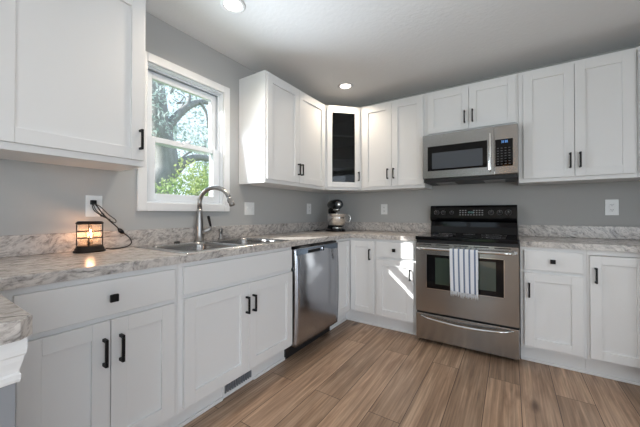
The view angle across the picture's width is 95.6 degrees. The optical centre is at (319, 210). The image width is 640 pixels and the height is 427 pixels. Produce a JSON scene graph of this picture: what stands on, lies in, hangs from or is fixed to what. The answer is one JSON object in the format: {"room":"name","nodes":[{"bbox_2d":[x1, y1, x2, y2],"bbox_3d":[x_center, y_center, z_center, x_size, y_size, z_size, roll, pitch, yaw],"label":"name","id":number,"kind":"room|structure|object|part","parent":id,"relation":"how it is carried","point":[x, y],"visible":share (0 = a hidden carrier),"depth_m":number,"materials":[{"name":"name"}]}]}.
{"room":"kitchen","nodes":[
{"label":"kitchen","id":0,"kind":"room"},
{"bbox_2d":[0,12,328,235],"bbox_3d":[-1.749,-0.094,1.108,0.150,2.442,6.600,0,-1,33],"label":"wall","id":1,"kind":"structure","parent":0,"point":[36,198],"depth_m":1.88,"materials":[{"name":"grey paint"}]},
{"bbox_2d":[0,0,145,170],"bbox_3d":[-1.377,-0.707,1.205,0.367,0.925,1.112,0,-1,33],"label":"upper cabinet","id":2,"kind":"object","parent":1,"relation":"attached to","point":[72,72],"visible":1,"depth_m":1.34,"materials":[{"name":"white paint"}]},
{"bbox_3d":[-0.952,-0.380,1.546,0.034,0.107,0.011,0,-1,33],"label":"handle","id":3,"kind":"part","parent":2,"relation":"part of","materials":[{"name":"black metal"}]},
{"bbox_2d":[85,195,101,216],"bbox_3d":[-1.292,-0.026,1.659,0.008,0.122,0.080,0,-1,33],"label":"wall outlet","id":4,"kind":"object","parent":1,"relation":"attached to","point":[89,212],"visible":0.8,"depth_m":1.65,"materials":[{"name":"white plastic"}]},
{"bbox_2d":[137,51,229,211],"bbox_3d":[-1.027,-0.516,2.193,0.163,1.042,0.722,0,-1,33],"label":"window","id":5,"kind":"structure","parent":1,"relation":"in","point":[218,150],"depth_m":2.18,"materials":[{"name":"white paint"}]},
{"bbox_3d":[-1.042,-0.711,2.205,0.036,0.492,0.562,0,-1,33],"label":"sash","id":6,"kind":"part","parent":5,"relation":"part of","materials":[{"name":"white plastic"}]},
{"bbox_3d":[-1.012,-0.285,2.181,0.036,0.437,0.562,0,-1,33],"label":"sash","id":7,"kind":"part","parent":5,"relation":"part of","materials":[{"name":"white plastic"}]},
{"bbox_2d":[0,221,430,257],"bbox_3d":[-0.392,0.173,1.859,1.290,0.102,3.848,0,-1,33],"label":"backsplash","id":8,"kind":"structure","parent":1,"relation":"attached to","point":[33,244],"depth_m":1.92,"materials":[{"name":"stone"}]},
{"bbox_2d":[245,202,253,214],"bbox_3d":[-0.639,-0.019,2.647,0.017,0.116,0.116,0,-1,33],"label":"light switch","id":9,"kind":"object","parent":1,"relation":"attached to","point":[249,206],"visible":1,"depth_m":2.65,"materials":[{"name":"white plastic"}]},
{"bbox_2d":[239,70,324,190],"bbox_3d":[-0.308,-0.692,2.835,0.367,0.925,0.918,0,-1,33],"label":"upper cabinet","id":10,"kind":"object","parent":1,"relation":"attached to","point":[282,127],"visible":1,"depth_m":2.54,"materials":[{"name":"white paint"}]},
{"bbox_3d":[-0.319,-0.697,2.563,0.019,0.870,0.428,0,-1,33],"label":"door","id":11,"kind":"part","parent":10,"relation":"part of","materials":[{"name":"white paint"}]},
{"bbox_3d":[-0.078,-0.694,2.931,0.019,0.870,0.448,0,-1,33],"label":"door","id":12,"kind":"part","parent":10,"relation":"part of","materials":[{"name":"white paint"}]},
{"bbox_2d":[307,204,310,213],"bbox_3d":[-0.129,-0.022,3.433,0.008,0.124,0.085,0,-1,33],"label":"wall outlet","id":13,"kind":"object","parent":1,"relation":"attached to","point":[308,205],"visible":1,"depth_m":3.43,"materials":[{"name":"white plastic"}]},
{"bbox_2d":[146,0,639,106],"bbox_3d":[0.675,-1.389,-0.380,5.850,0.120,6.750,0,-1,33],"label":"ceiling","id":14,"kind":"structure","parent":0,"point":[387,49],"depth_m":2.17,"materials":[{"name":"white paint"}]},
{"bbox_2d":[220,0,245,13],"bbox_3d":[-0.553,-1.304,1.841,0.156,0.008,0.156,0,-1,33],"label":"recessed light","id":15,"kind":"object","parent":14,"relation":"in","point":[232,6],"visible":1,"depth_m":1.85,"materials":[{"name":"white paint"}]},
{"bbox_2d":[338,82,352,88],"bbox_3d":[0.265,-1.294,3.014,0.156,0.008,0.156,0,-1,33],"label":"recessed light","id":16,"kind":"object","parent":14,"relation":"in","point":[346,85],"visible":1,"depth_m":3.00,"materials":[{"name":"white paint"}]},
{"bbox_2d":[183,320,639,426],"bbox_3d":[0.675,1.163,-0.403,5.850,0.100,6.750,0,-1,33],"label":"floor","id":17,"kind":"structure","parent":0,"point":[355,374],"depth_m":1.81,"materials":[{"name":"brown wood"}]},
{"bbox_2d":[0,336,27,426],"bbox_3d":[-1.000,0.686,0.431,0.519,0.868,0.701,0,-1,33],"label":"base cabinet","id":18,"kind":"object","parent":17,"relation":"on","point":[12,354],"visible":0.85,"depth_m":0.57,"materials":[{"name":"grey paint"}]},
{"bbox_3d":[-1.009,0.686,0.429,0.505,0.867,0.687,0,-1,33],"label":"panel","id":19,"kind":"part","parent":18,"relation":"part of","materials":[{"name":"grey paint"}]},
{"bbox_3d":[-0.999,0.297,0.434,0.518,0.088,0.701,0,-1,33],"label":"moulding","id":20,"kind":"part","parent":18,"relation":"part of","materials":[{"name":"white paint"}]},
{"bbox_2d":[0,264,177,426],"bbox_3d":[-1.115,0.694,1.321,0.664,0.868,0.644,0,-1,33],"label":"base cabinet","id":21,"kind":"object","parent":17,"relation":"on","point":[102,351],"visible":0.9,"depth_m":1.15,"materials":[{"name":"white paint"}]},
{"bbox_3d":[-0.934,0.715,1.071,0.019,0.539,0.268,0,-1,33],"label":"door","id":22,"kind":"part","parent":21,"relation":"part of","materials":[{"name":"white paint"}]},
{"bbox_3d":[-0.861,0.354,1.186,0.019,0.143,0.551,0,-1,33],"label":"drawer","id":23,"kind":"part","parent":21,"relation":"part of","materials":[{"name":"white paint"}]},
{"bbox_3d":[-0.851,0.565,1.150,0.034,0.109,0.011,0,-1,33],"label":"handle","id":24,"kind":"part","parent":21,"relation":"part of","materials":[{"name":"black metal"}]},
{"bbox_3d":[-0.838,0.354,1.179,0.026,0.030,0.030,0,-1,33],"label":"knob","id":25,"kind":"part","parent":21,"relation":"part of","materials":[{"name":"black metal"}]},
{"bbox_3d":[-0.818,0.567,1.200,0.034,0.110,0.011,0,-1,33],"label":"handle","id":26,"kind":"part","parent":21,"relation":"part of","materials":[{"name":"black metal"}]},
{"bbox_3d":[-0.784,0.717,1.298,0.019,0.539,0.270,0,-1,33],"label":"door","id":27,"kind":"part","parent":21,"relation":"part of","materials":[{"name":"white paint"}]},
{"bbox_2d":[175,357,284,426],"bbox_3d":[-0.690,1.121,1.571,0.012,0.020,1.534,0,-1,33],"label":"trim","id":28,"kind":"structure","parent":17,"relation":"on","point":[219,400],"depth_m":1.67,"materials":[{"name":"white paint"}]},
{"bbox_2d":[170,247,291,426],"bbox_3d":[-0.694,0.700,1.963,0.664,0.868,0.891,0,-1,33],"label":"base cabinet","id":29,"kind":"object","parent":17,"relation":"on","point":[235,311],"visible":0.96,"depth_m":1.68,"materials":[{"name":"white paint"}]},
{"bbox_3d":[-0.567,0.718,1.631,0.019,0.544,0.426,0,-1,33],"label":"door","id":30,"kind":"part","parent":29,"relation":"part of","materials":[{"name":"white paint"}]},
{"bbox_2d":[222,369,252,398],"bbox_3d":[-0.538,1.084,1.855,0.056,0.091,0.244,0,-1,33],"label":"air register","id":31,"kind":"object","parent":29,"relation":"attached to","point":[228,389],"visible":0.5,"depth_m":1.83,"materials":[{"name":"white paint"}]},
{"bbox_3d":[-0.441,0.578,1.776,0.034,0.104,0.011,0,-1,33],"label":"handle","id":32,"kind":"part","parent":29,"relation":"part of","materials":[{"name":"black metal"}]},
{"bbox_3d":[-0.410,0.579,1.823,0.034,0.104,0.011,0,-1,33],"label":"handle","id":33,"kind":"part","parent":29,"relation":"part of","materials":[{"name":"black metal"}]},
{"bbox_3d":[-0.331,0.723,1.990,0.019,0.540,0.428,0,-1,33],"label":"door","id":34,"kind":"part","parent":29,"relation":"part of","materials":[{"name":"white paint"}]},
{"bbox_2d":[284,240,338,358],"bbox_3d":[-0.264,0.707,2.610,0.640,0.864,0.654,0,-1,33],"label":"dishwasher","id":35,"kind":"object","parent":17,"relation":"on","point":[315,266],"visible":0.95,"depth_m":2.36,"materials":[{"name":"silver metal"}]},
{"bbox_3d":[-0.304,1.090,2.633,0.525,0.098,0.649,0,-1,33],"label":"toe panel","id":36,"kind":"part","parent":35,"relation":"part of","materials":[{"name":"black plastic"}]},
{"bbox_2d":[330,238,377,327],"bbox_3d":[0.255,0.711,3.197,0.897,0.868,0.890,0,-1,33],"label":"base cabinet","id":37,"kind":"object","parent":17,"relation":"on","point":[356,256],"visible":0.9,"depth_m":2.88,"materials":[{"name":"white paint"}]},
{"bbox_2d":[0,221,430,344],"bbox_3d":[-0.392,0.193,1.858,1.290,0.142,3.848,0,-1,33],"label":"countertop","id":38,"kind":"structure","parent":37,"relation":"on","point":[33,259],"depth_m":1.50,"materials":[{"name":"stone"}]},
{"bbox_2d":[73,221,105,252],"bbox_3d":[-1.237,0.139,1.559,0.104,0.163,0.144,0,-1,33],"label":"lantern","id":39,"kind":"object","parent":38,"relation":"on","point":[90,247],"visible":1,"depth_m":1.53,"materials":[{"name":"brown metal"}]},
{"bbox_2d":[90,200,131,248],"bbox_3d":[-1.203,0.082,1.696,0.099,0.282,0.206,0,-1,33],"label":"lamp cord","id":40,"kind":"object","parent":38,"relation":"on","point":[92,202],"visible":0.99,"depth_m":1.67,"materials":[{"name":"black plastic"}]},
{"bbox_2d":[134,237,288,253],"bbox_3d":[-0.689,0.310,1.988,0.558,0.180,0.858,0,-1,33],"label":"sink","id":41,"kind":"object","parent":38,"relation":"in","point":[212,244],"visible":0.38,"depth_m":1.98,"materials":[{"name":"grey metal"}]},
{"bbox_3d":[-0.776,0.309,1.806,0.410,0.180,0.370,0,-1,33],"label":"bowl","id":42,"kind":"part","parent":41,"relation":"part of","materials":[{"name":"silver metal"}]},
{"bbox_2d":[218,228,223,238],"bbox_3d":[-0.765,0.179,2.257,0.048,0.086,0.120,0,-1,-28],"label":"soap dispenser","id":43,"kind":"object","parent":41,"relation":"on","point":[220,230],"visible":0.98,"depth_m":2.27,"materials":[{"name":"silver metal"}]},
{"bbox_3d":[-0.556,0.312,2.140,0.410,0.180,0.370,0,-1,33],"label":"bowl","id":44,"kind":"part","parent":41,"relation":"part of","materials":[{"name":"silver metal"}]},
{"bbox_2d":[194,185,234,240],"bbox_3d":[-0.754,0.019,2.106,0.343,0.403,0.088,0,-1,18],"label":"kitchen faucet","id":45,"kind":"object","parent":38,"relation":"on","point":[200,231],"visible":1,"depth_m":2.12,"materials":[{"name":"silver metal"}]},
{"bbox_3d":[-0.848,0.148,2.150,0.096,0.070,0.040,0,-1,-18],"label":"lever","id":46,"kind":"part","parent":45,"relation":"part of","materials":[{"name":"silver metal"}]},
{"bbox_3d":[-0.766,-0.096,2.094,0.293,0.174,0.033,0,-1,20],"label":"spout","id":47,"kind":"part","parent":45,"relation":"part of","materials":[{"name":"silver metal"}]},
{"bbox_2d":[325,199,350,231],"bbox_3d":[0.179,0.052,3.382,0.331,0.369,0.323,0,-1,33],"label":"stand mixer","id":48,"kind":"object","parent":38,"relation":"on","point":[335,221],"visible":0.99,"depth_m":3.26,"materials":[{"name":"black metal"}]},
{"bbox_2d":[326,214,350,228],"bbox_3d":[0.193,0.120,3.330,0.252,0.172,0.252,0,-1,33],"label":"bowl","id":49,"kind":"object","parent":48,"relation":"on","point":[335,221],"depth_m":3.24,"materials":[{"name":"silver metal"}]},
{"bbox_3d":[0.226,0.649,2.840,0.019,0.703,0.252,0,-1,33],"label":"door","id":50,"kind":"part","parent":37,"relation":"part of","materials":[{"name":"white paint"}]},
{"bbox_3d":[0.418,0.650,2.881,0.253,0.703,0.019,0,-1,33],"label":"door","id":51,"kind":"part","parent":37,"relation":"part of","materials":[{"name":"white paint"}]},
{"bbox_2d":[330,318,415,334],"bbox_3d":[0.496,1.131,2.711,0.744,0.020,0.348,0,-1,33],"label":"trim","id":52,"kind":"structure","parent":17,"relation":"on","point":[345,319],"depth_m":2.85,"materials":[{"name":"white paint"}]},
{"bbox_2d":[376,239,416,332],"bbox_3d":[0.856,0.709,2.939,0.389,0.868,0.664,0,-1,33],"label":"base cabinet","id":53,"kind":"object","parent":17,"relation":"on","point":[395,259],"visible":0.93,"depth_m":2.70,"materials":[{"name":"white paint"}]},
{"bbox_3d":[0.693,0.368,2.703,0.354,0.143,0.019,0,-1,33],"label":"drawer","id":54,"kind":"part","parent":53,"relation":"part of","materials":[{"name":"white paint"}]},
{"bbox_3d":[0.693,0.730,2.700,0.354,0.539,0.019,0,-1,33],"label":"door","id":55,"kind":"part","parent":53,"relation":"part of","materials":[{"name":"white paint"}]},
{"bbox_2d":[415,205,519,359],"bbox_3d":[1.315,0.541,2.587,0.757,1.196,0.707,0,-1,33],"label":"range","id":56,"kind":"object","parent":17,"relation":"on","point":[490,324],"visible":0.99,"depth_m":2.39,"materials":[{"name":"silver metal"}]},
{"bbox_2d":[449,248,477,299],"bbox_3d":[1.134,0.497,2.289,0.204,0.386,0.048,0,-1,33],"label":"dish towel","id":57,"kind":"object","parent":56,"relation":"hanging from","point":[463,262],"visible":1,"depth_m":2.27,"materials":[{"name":"fabric"}]},
{"bbox_3d":[1.153,0.517,2.343,0.571,0.297,0.006,0,-1,33],"label":"window trim","id":58,"kind":"part","parent":56,"relation":"part of","materials":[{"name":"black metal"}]},
{"bbox_3d":[1.143,0.919,2.321,0.680,0.042,0.052,0,-1,33],"label":"handle","id":59,"kind":"part","parent":56,"relation":"part of","materials":[{"name":"silver metal"}]},
{"bbox_3d":[1.139,0.320,2.320,0.731,0.025,0.064,0,-1,33],"label":"handle","id":60,"kind":"part","parent":56,"relation":"part of","materials":[{"name":"silver metal"}]},
{"bbox_2d":[415,232,519,243],"bbox_3d":[1.332,0.237,2.615,0.757,0.030,0.647,0,-1,33],"label":"cooktop","id":61,"kind":"object","parent":56,"relation":"in","point":[436,237],"depth_m":2.48,"materials":[{"name":"black glass"}]},
{"bbox_3d":[1.167,0.995,2.356,0.748,0.222,0.037,0,-1,33],"label":"warming drawer","id":62,"kind":"part","parent":56,"relation":"part of","materials":[{"name":"silver metal"}]},
{"bbox_3d":[1.166,0.571,2.358,0.748,0.590,0.041,0,-1,33],"label":"oven door","id":63,"kind":"part","parent":56,"relation":"part of","materials":[{"name":"silver metal"}]},
{"bbox_2d":[519,245,586,369],"bbox_3d":[1.815,0.703,2.310,0.372,0.868,0.664,0,-1,33],"label":"base cabinet","id":64,"kind":"object","parent":17,"relation":"on","point":[553,281],"visible":0.99,"depth_m":2.07,"materials":[{"name":"white paint"}]},
{"bbox_3d":[1.530,0.581,2.121,0.011,0.104,0.034,0,-1,33],"label":"handle","id":65,"kind":"part","parent":64,"relation":"part of","materials":[{"name":"black metal"}]},
{"bbox_3d":[1.658,0.362,2.071,0.330,0.142,0.019,0,-1,33],"label":"drawer","id":66,"kind":"part","parent":64,"relation":"part of","materials":[{"name":"white paint"}]},
{"bbox_3d":[1.658,0.724,2.067,0.330,0.539,0.019,0,-1,33],"label":"door","id":67,"kind":"part","parent":64,"relation":"part of","materials":[{"name":"white paint"}]},
{"bbox_2d":[521,356,639,385],"bbox_3d":[1.852,1.125,2.022,0.744,0.020,0.012,0,-1,33],"label":"trim","id":68,"kind":"structure","parent":17,"relation":"on","point":[523,358],"depth_m":2.02,"materials":[{"name":"white paint"}]},
{"bbox_2d":[585,250,639,381],"bbox_3d":[2.287,0.699,1.843,0.926,0.868,0.927,0,-1,33],"label":"base cabinet","id":69,"kind":"object","parent":17,"relation":"on","point":[613,277],"visible":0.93,"depth_m":1.90,"materials":[{"name":"white paint"}]},
{"bbox_2d":[518,225,639,252],"bbox_3d":[2.122,0.194,1.938,1.302,0.142,0.958,0,-1,33],"label":"countertop","id":70,"kind":"structure","parent":69,"relation":"on","point":[601,238],"depth_m":2.29,"materials":[{"name":"stone"}]},
{"bbox_3d":[1.833,0.432,1.924,0.011,0.103,0.034,0,-1,33],"label":"handle","id":71,"kind":"part","parent":69,"relation":"part of","materials":[{"name":"black metal"}]},
{"bbox_2d":[329,44,639,234],"bbox_3d":[1.506,-0.077,3.010,3.510,2.442,0.150,0,-1,33],"label":"wall","id":72,"kind":"structure","parent":0,"point":[576,204],"depth_m":2.69,"materials":[{"name":"grey paint"}]},
{"bbox_2d":[306,105,367,193],"bbox_3d":[0.216,-0.687,3.405,0.619,0.925,0.607,0,-1,33],"label":"upper cabinet","id":73,"kind":"object","parent":72,"relation":"attached to","point":[342,123],"visible":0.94,"depth_m":3.18,"materials":[{"name":"white paint"}]},
{"bbox_3d":[0.258,-0.691,3.181,0.372,0.870,0.019,0,-1,-12],"label":"door","id":74,"kind":"part","parent":73,"relation":"part of","materials":[{"name":"white paint"}]},
{"bbox_3d":[0.257,-0.691,3.186,0.268,0.766,0.005,0,-1,-12],"label":"glass pane","id":75,"kind":"part","parent":73,"relation":"part of","materials":[{"name":"glass"}]},
{"bbox_2d":[381,204,386,213],"bbox_3d":[0.754,-0.017,3.407,0.078,0.122,0.008,0,-1,33],"label":"wall outlet","id":76,"kind":"object","parent":72,"relation":"attached to","point":[383,206],"visible":1,"depth_m":3.40,"materials":[{"name":"white plastic"}]},
{"bbox_2d":[361,94,431,191],"bbox_3d":[0.817,-0.689,3.154,0.683,0.925,0.367,0,-1,33],"label":"upper cabinet","id":77,"kind":"object","parent":72,"relation":"attached to","point":[392,132],"visible":0.98,"depth_m":3.01,"materials":[{"name":"white paint"}]},
{"bbox_3d":[0.614,-0.692,3.120,0.324,0.870,0.019,0,-1,33],"label":"door","id":78,"kind":"part","parent":77,"relation":"part of","materials":[{"name":"white paint"}]},
{"bbox_3d":[0.884,-0.693,2.943,0.317,0.870,0.019,0,-1,33],"label":"door","id":79,"kind":"part","parent":77,"relation":"part of","materials":[{"name":"white paint"}]},
{"bbox_2d":[425,73,517,135],"bbox_3d":[1.422,-0.935,2.760,0.760,0.441,0.367,0,-1,33],"label":"upper cabinet","id":80,"kind":"object","parent":72,"relation":"attached to","point":[492,102],"visible":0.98,"depth_m":2.61,"materials":[{"name":"white paint"}]},
{"bbox_3d":[1.203,-0.936,2.736,0.356,0.388,0.019,0,-1,33],"label":"door","id":81,"kind":"part","parent":80,"relation":"part of","materials":[{"name":"white paint"}]},
{"bbox_2d":[423,123,517,185],"bbox_3d":[1.397,-0.487,2.717,0.754,0.448,0.459,0,-1,33],"label":"microwave","id":82,"kind":"object","parent":80,"relation":"attached to","point":[489,154],"visible":1,"depth_m":2.55,"materials":[{"name":"silver metal"}]},
{"bbox_3d":[1.230,-0.486,2.620,0.488,0.230,0.031,0,-1,33],"label":"door glass","id":83,"kind":"part","parent":82,"relation":"part of","materials":[{"name":"black glass"}]},
{"bbox_3d":[1.233,-0.507,2.621,0.581,0.404,0.034,0,-1,33],"label":"door","id":84,"kind":"part","parent":82,"relation":"part of","materials":[{"name":"silver metal"}]},
{"bbox_3d":[1.411,-0.284,2.737,0.744,0.032,0.372,0,-1,33],"label":"underside panel","id":85,"kind":"part","parent":82,"relation":"part of","materials":[{"name":"black plastic"}]},
{"bbox_3d":[1.418,-0.506,2.749,0.754,0.411,0.382,0,-1,33],"label":"casing","id":86,"kind":"part","parent":82,"relation":"part of","materials":[{"name":"black plastic"}]},
{"bbox_3d":[1.432,-0.494,2.445,0.018,0.314,0.042,0,-1,33],"label":"handle","id":87,"kind":"part","parent":82,"relation":"part of","materials":[{"name":"silver metal"}]},
{"bbox_3d":[1.548,-0.509,2.415,0.166,0.404,0.034,0,-1,33],"label":"control panel","id":88,"kind":"part","parent":82,"relation":"part of","materials":[{"name":"silver metal"}]},
{"bbox_3d":[1.502,-0.938,2.540,0.352,0.388,0.019,0,-1,33],"label":"door","id":89,"kind":"part","parent":80,"relation":"part of","materials":[{"name":"white paint"}]},
{"bbox_2d":[518,48,637,185],"bbox_3d":[2.031,-0.696,2.358,0.694,0.925,0.367,0,-1,33],"label":"upper cabinet","id":90,"kind":"object","parent":72,"relation":"attached to","point":[577,120],"visible":1,"depth_m":2.22,"materials":[{"name":"white paint"}]},
{"bbox_3d":[1.825,-0.699,2.326,0.322,0.870,0.019,0,-1,33],"label":"door","id":91,"kind":"part","parent":90,"relation":"part of","materials":[{"name":"white paint"}]},
{"bbox_3d":[1.923,-0.388,2.227,0.011,0.116,0.034,0,-1,33],"label":"handle","id":92,"kind":"part","parent":90,"relation":"part of","materials":[{"name":"black metal"}]},
{"bbox_3d":[1.971,-0.388,2.196,0.011,0.116,0.034,0,-1,33],"label":"handle","id":93,"kind":"part","parent":90,"relation":"part of","materials":[{"name":"black metal"}]},
{"bbox_3d":[2.098,-0.701,2.147,0.322,0.870,0.019,0,-1,33],"label":"door","id":94,"kind":"part","parent":90,"relation":"part of","materials":[{"name":"white paint"}]},
{"bbox_2d":[518,225,639,239],"bbox_3d":[2.379,0.177,2.331,1.302,0.102,0.018,0,-1,33],"label":"backsplash","id":95,"kind":"structure","parent":72,"relation":"attached to","point":[601,232],"depth_m":2.44,"materials":[{"name":"stone"}]},
{"bbox_2d":[605,199,618,214],"bbox_3d":[2.365,-0.027,2.350,0.080,0.128,0.008,0,-1,33],"label":"wall outlet","id":96,"kind":"object","parent":72,"relation":"attached to","point":[611,206],"visible":1,"depth_m":2.35,"materials":[{"name":"white plastic"}]},
{"bbox_2d":[626,46,639,180],"bbox_3d":[2.509,-0.700,1.901,0.604,0.925,0.607,0,-1,33],"label":"upper cabinet","id":97,"kind":"object","parent":72,"relation":"attached to","point":[637,48],"visible":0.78,"depth_m":2.05,"materials":[{"name":"white paint"}]},
{"label":"outside","id":98,"kind":"structure","parent":0,"visible":0},
{"bbox_3d":[-8.652,1.929,17.931,29.840,0.100,46.000,0,-1,33],"label":"lawn","id":99,"kind":"structure","parent":98,"visible":0},
{"bbox_2d":[152,80,208,193],"bbox_3d":[-3.315,-1.812,7.572,3.401,7.214,4.910,0,-1,33],"label":"tree","id":100,"kind":"object","parent":99,"relation":"on","point":[163,125],"visible":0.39,"depth_m":6.47,"materials":[{"name":"grey plant"}]},
{"bbox_2d":[155,157,208,195],"bbox_3d":[-2.681,0.319,6.268,1.512,2.914,1.670,0,-1,33],"label":"shrub","id":101,"kind":"object","parent":99,"relation":"on","point":[197,185],"visible":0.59,"depth_m":5.95,"materials":[{"name":"green plant"}]},
{"bbox_2d":[165,86,208,193],"bbox_3d":[-7.462,-3.170,15.555,4.849,10.057,5.053,0,-1,33],"label":"tree","id":102,"kind":"object","parent":99,"relation":"on","point":[178,97],"visible":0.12,"depth_m":15.59,"materials":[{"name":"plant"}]},
{"bbox_2d":[174,106,208,186],"bbox_3d":[-5.038,-1.491,13.032,3.484,6.654,3.514,0,-1,33],"label":"tree","id":103,"kind":"object","parent":99,"relation":"on","point":[198,128],"visible":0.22,"depth_m":12.86,"materials":[{"name":"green plant"}]}
]}

